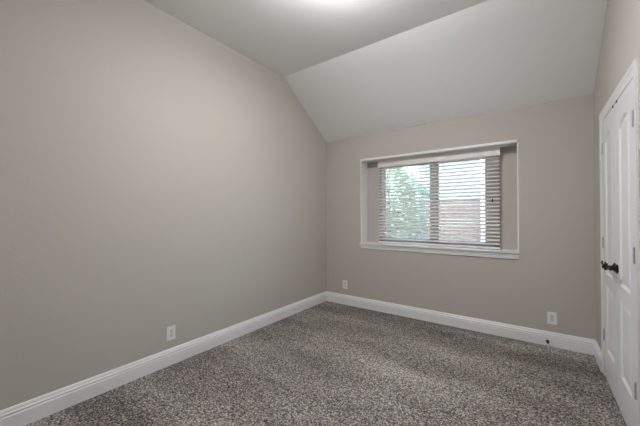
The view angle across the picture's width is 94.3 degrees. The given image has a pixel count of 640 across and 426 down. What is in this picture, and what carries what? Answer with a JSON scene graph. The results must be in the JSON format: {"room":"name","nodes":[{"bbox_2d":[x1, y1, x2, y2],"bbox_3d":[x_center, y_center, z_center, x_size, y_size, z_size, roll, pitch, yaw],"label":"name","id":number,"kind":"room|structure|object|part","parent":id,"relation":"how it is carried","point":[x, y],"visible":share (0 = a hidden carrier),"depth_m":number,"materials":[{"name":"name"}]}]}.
{"room":"empty bedroom","nodes":[
{"label":"empty bedroom","id":0,"kind":"room"},
{"bbox_2d":[0,0,325,410],"bbox_3d":[-1.331,-0.195,2.596,0.140,3.174,4.914,0,0,36],"label":"wall","id":1,"kind":"structure","parent":0,"point":[156,175],"depth_m":2.31,"materials":[{"name":"grey paint"}]},
{"bbox_2d":[0,291,326,425],"bbox_3d":[-1.263,1.223,2.540,0.016,0.137,4.634,0,0,36],"label":"baseboard","id":2,"kind":"structure","parent":1,"relation":"attached to","point":[27,412],"depth_m":2.28,"materials":[{"name":"white paint"}]},
{"bbox_2d":[167,325,174,340],"bbox_3d":[-1.271,1.026,2.538,0.009,0.117,0.072,0,0,36],"label":"wall outlet","id":3,"kind":"object","parent":1,"relation":"attached to","point":[170,330],"visible":1,"depth_m":2.53,"materials":[{"name":"white plastic"}]},
{"bbox_2d":[169,329,172,337],"bbox_3d":[-1.269,1.026,2.537,0.004,0.068,0.034,0,0,36],"label":"receptacle","id":4,"kind":"object","parent":3,"relation":"attached to","point":[170,330],"depth_m":2.53,"materials":[{"name":"grey plastic"}]},
{"bbox_2d":[25,301,626,425],"bbox_3d":[-0.106,1.332,1.625,3.242,0.100,4.794,0,0,36],"label":"floor","id":5,"kind":"structure","parent":0,"point":[327,363],"depth_m":2.22,"materials":[{"name":"carpet"}]},
{"bbox_2d":[144,0,606,141],"bbox_3d":[-0.032,-1.361,1.757,3.242,0.980,5.074,0,0,36],"label":"ceiling","id":6,"kind":"structure","parent":0,"point":[355,67],"depth_m":2.79,"materials":[{"name":"white paint"}]},
{"bbox_2d":[326,94,595,339],"bbox_3d":[1.375,0.111,3.678,3.002,2.562,0.300,0,0,36],"label":"wall","id":7,"kind":"structure","parent":0,"point":[554,270],"depth_m":3.13,"materials":[{"name":"grey paint"}]},
{"bbox_2d":[343,280,346,288],"bbox_3d":[0.355,1.018,4.224,0.072,0.117,0.009,0,0,36],"label":"wall outlet","id":8,"kind":"object","parent":7,"relation":"attached to","point":[344,281],"visible":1,"depth_m":4.22,"materials":[{"name":"white plastic"}]},
{"bbox_2d":[360,139,518,251],"bbox_3d":[1.370,-0.172,3.665,1.810,1.146,0.279,0,0,36],"label":"window","id":9,"kind":"structure","parent":7,"relation":"in","point":[494,159],"depth_m":3.69,"materials":[{"name":"white"}]},
{"bbox_3d":[1.202,-0.146,3.936,0.721,1.030,0.022,0,0,36],"label":"sash","id":10,"kind":"part","parent":9,"relation":"part of","materials":[{"name":"white"}]},
{"bbox_2d":[378,146,501,249],"bbox_3d":[1.387,-0.157,3.646,1.433,1.116,0.098,0,0,36],"label":"window blind","id":11,"kind":"object","parent":9,"relation":"attached to","point":[491,151],"visible":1,"depth_m":3.57,"materials":[{"name":"white plastic"}]},
{"bbox_3d":[1.387,0.388,3.648,1.415,0.021,0.052,0,0,36],"label":"rail","id":12,"kind":"part","parent":11,"relation":"part of","materials":[{"name":"white plastic"}]},
{"bbox_3d":[1.850,-0.145,3.314,0.010,1.055,0.054,0,0,36],"label":"ladder cord","id":13,"kind":"part","parent":11,"relation":"part of","materials":[{"name":"white fabric"}]},
{"bbox_3d":[1.684,-0.150,3.554,0.714,1.030,0.022,0,0,36],"label":"sash","id":14,"kind":"part","parent":9,"relation":"part of","materials":[{"name":"white"}]},
{"bbox_2d":[359,242,519,258],"bbox_3d":[1.336,0.439,3.612,1.818,0.076,0.218,0,0,36],"label":"window sill","id":15,"kind":"structure","parent":7,"relation":"attached to","point":[479,252],"depth_m":3.44,"materials":[{"name":"white paint"}]},
{"bbox_2d":[326,291,594,354],"bbox_3d":[1.286,1.222,3.542,2.962,0.137,0.016,0,0,36],"label":"baseboard","id":16,"kind":"structure","parent":7,"relation":"attached to","point":[558,340],"depth_m":3.24,"materials":[{"name":"white paint"}]},
{"bbox_2d":[547,311,556,324],"bbox_3d":[2.233,1.012,2.859,0.072,0.117,0.009,0,0,36],"label":"wall outlet","id":17,"kind":"object","parent":7,"relation":"attached to","point":[551,316],"visible":1,"depth_m":2.86,"materials":[{"name":"white plastic"}]},
{"bbox_2d":[594,0,639,348],"bbox_3d":[1.179,-0.215,0.772,0.140,3.174,4.914,0,0,36],"label":"wall","id":18,"kind":"structure","parent":0,"point":[620,43],"depth_m":2.09,"materials":[{"name":"grey paint"}]},
{"bbox_2d":[594,340,601,370],"bbox_3d":[2.379,1.212,2.541,0.016,0.137,0.351,0,0,36],"label":"baseboard","id":19,"kind":"structure","parent":18,"relation":"attached to","point":[597,351],"depth_m":2.52,"materials":[{"name":"white paint"}]},
{"bbox_2d":[601,104,617,403],"bbox_3d":[2.085,0.269,2.165,0.102,1.996,0.463,0,0,36],"label":"door","id":20,"kind":"structure","parent":18,"relation":"in","point":[608,124],"depth_m":2.14,"materials":[{"name":"white paint"}]},
{"bbox_2d":[599,58,639,425],"bbox_3d":[1.959,0.238,1.969,0.010,2.079,1.074,0,0,36],"label":"door frame","id":21,"kind":"structure","parent":18,"relation":"attached to","point":[632,72],"depth_m":1.58,"materials":[{"name":"white paint"}]},
{"bbox_2d":[604,79,636,425],"bbox_3d":[1.810,0.267,1.788,0.102,1.996,0.463,0,0,36],"label":"door","id":22,"kind":"structure","parent":18,"relation":"in","point":[624,268],"depth_m":1.77,"materials":[{"name":"white paint"}]},
{"bbox_3d":[1.913,0.366,1.956,0.068,0.062,0.062,0,0,36],"label":"lever handle","id":23,"kind":"part","parent":22,"relation":"part of","materials":[{"name":"black metal"}]},
{"label":"outside","id":24,"kind":"structure","parent":0,"visible":0},
{"bbox_3d":[6.379,1.532,13.865,26.000,0.130,22.056,0,0,36],"label":"ground","id":25,"kind":"structure","parent":24,"visible":0},
{"bbox_2d":[386,168,420,235],"bbox_3d":[2.111,-0.274,9.476,2.144,3.472,2.328,0,0,36],"label":"leafy tree","id":26,"kind":"object","parent":25,"relation":"on","point":[393,168],"visible":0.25,"depth_m":8.91,"materials":[{"name":"green plant"}]},
{"bbox_2d":[390,173,429,237],"bbox_3d":[3.585,-0.054,11.491,1.885,3.051,2.002,0,0,36],"label":"leafy tree","id":27,"kind":"object","parent":25,"relation":"on","point":[410,173],"visible":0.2,"depth_m":11.19,"materials":[{"name":"green plant"}]},
{"bbox_2d":[419,158,480,238],"bbox_3d":[8.339,-1.294,13.107,7.100,5.540,5.800,0,0,36],"label":"house","id":28,"kind":"structure","parent":25,"relation":"on","point":[473,161],"depth_m":12.05,"materials":[{"name":"grey"}]},
{"bbox_2d":[425,197,480,240],"bbox_3d":[4.771,0.531,6.543,4.780,1.820,0.260,0,0,36],"label":"brick wall","id":29,"kind":"structure","parent":25,"relation":"on","point":[477,197],"depth_m":7.39,"materials":[{"name":"brown brick"}]},
{"bbox_2d":[480,159,484,241],"bbox_3d":[3.741,-0.229,6.801,0.160,3.330,0.160,0,0,36],"label":"porch post","id":30,"kind":"object","parent":25,"relation":"on","point":[483,160],"visible":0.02,"depth_m":6.76,"materials":[{"name":"white paint"}]}
]}

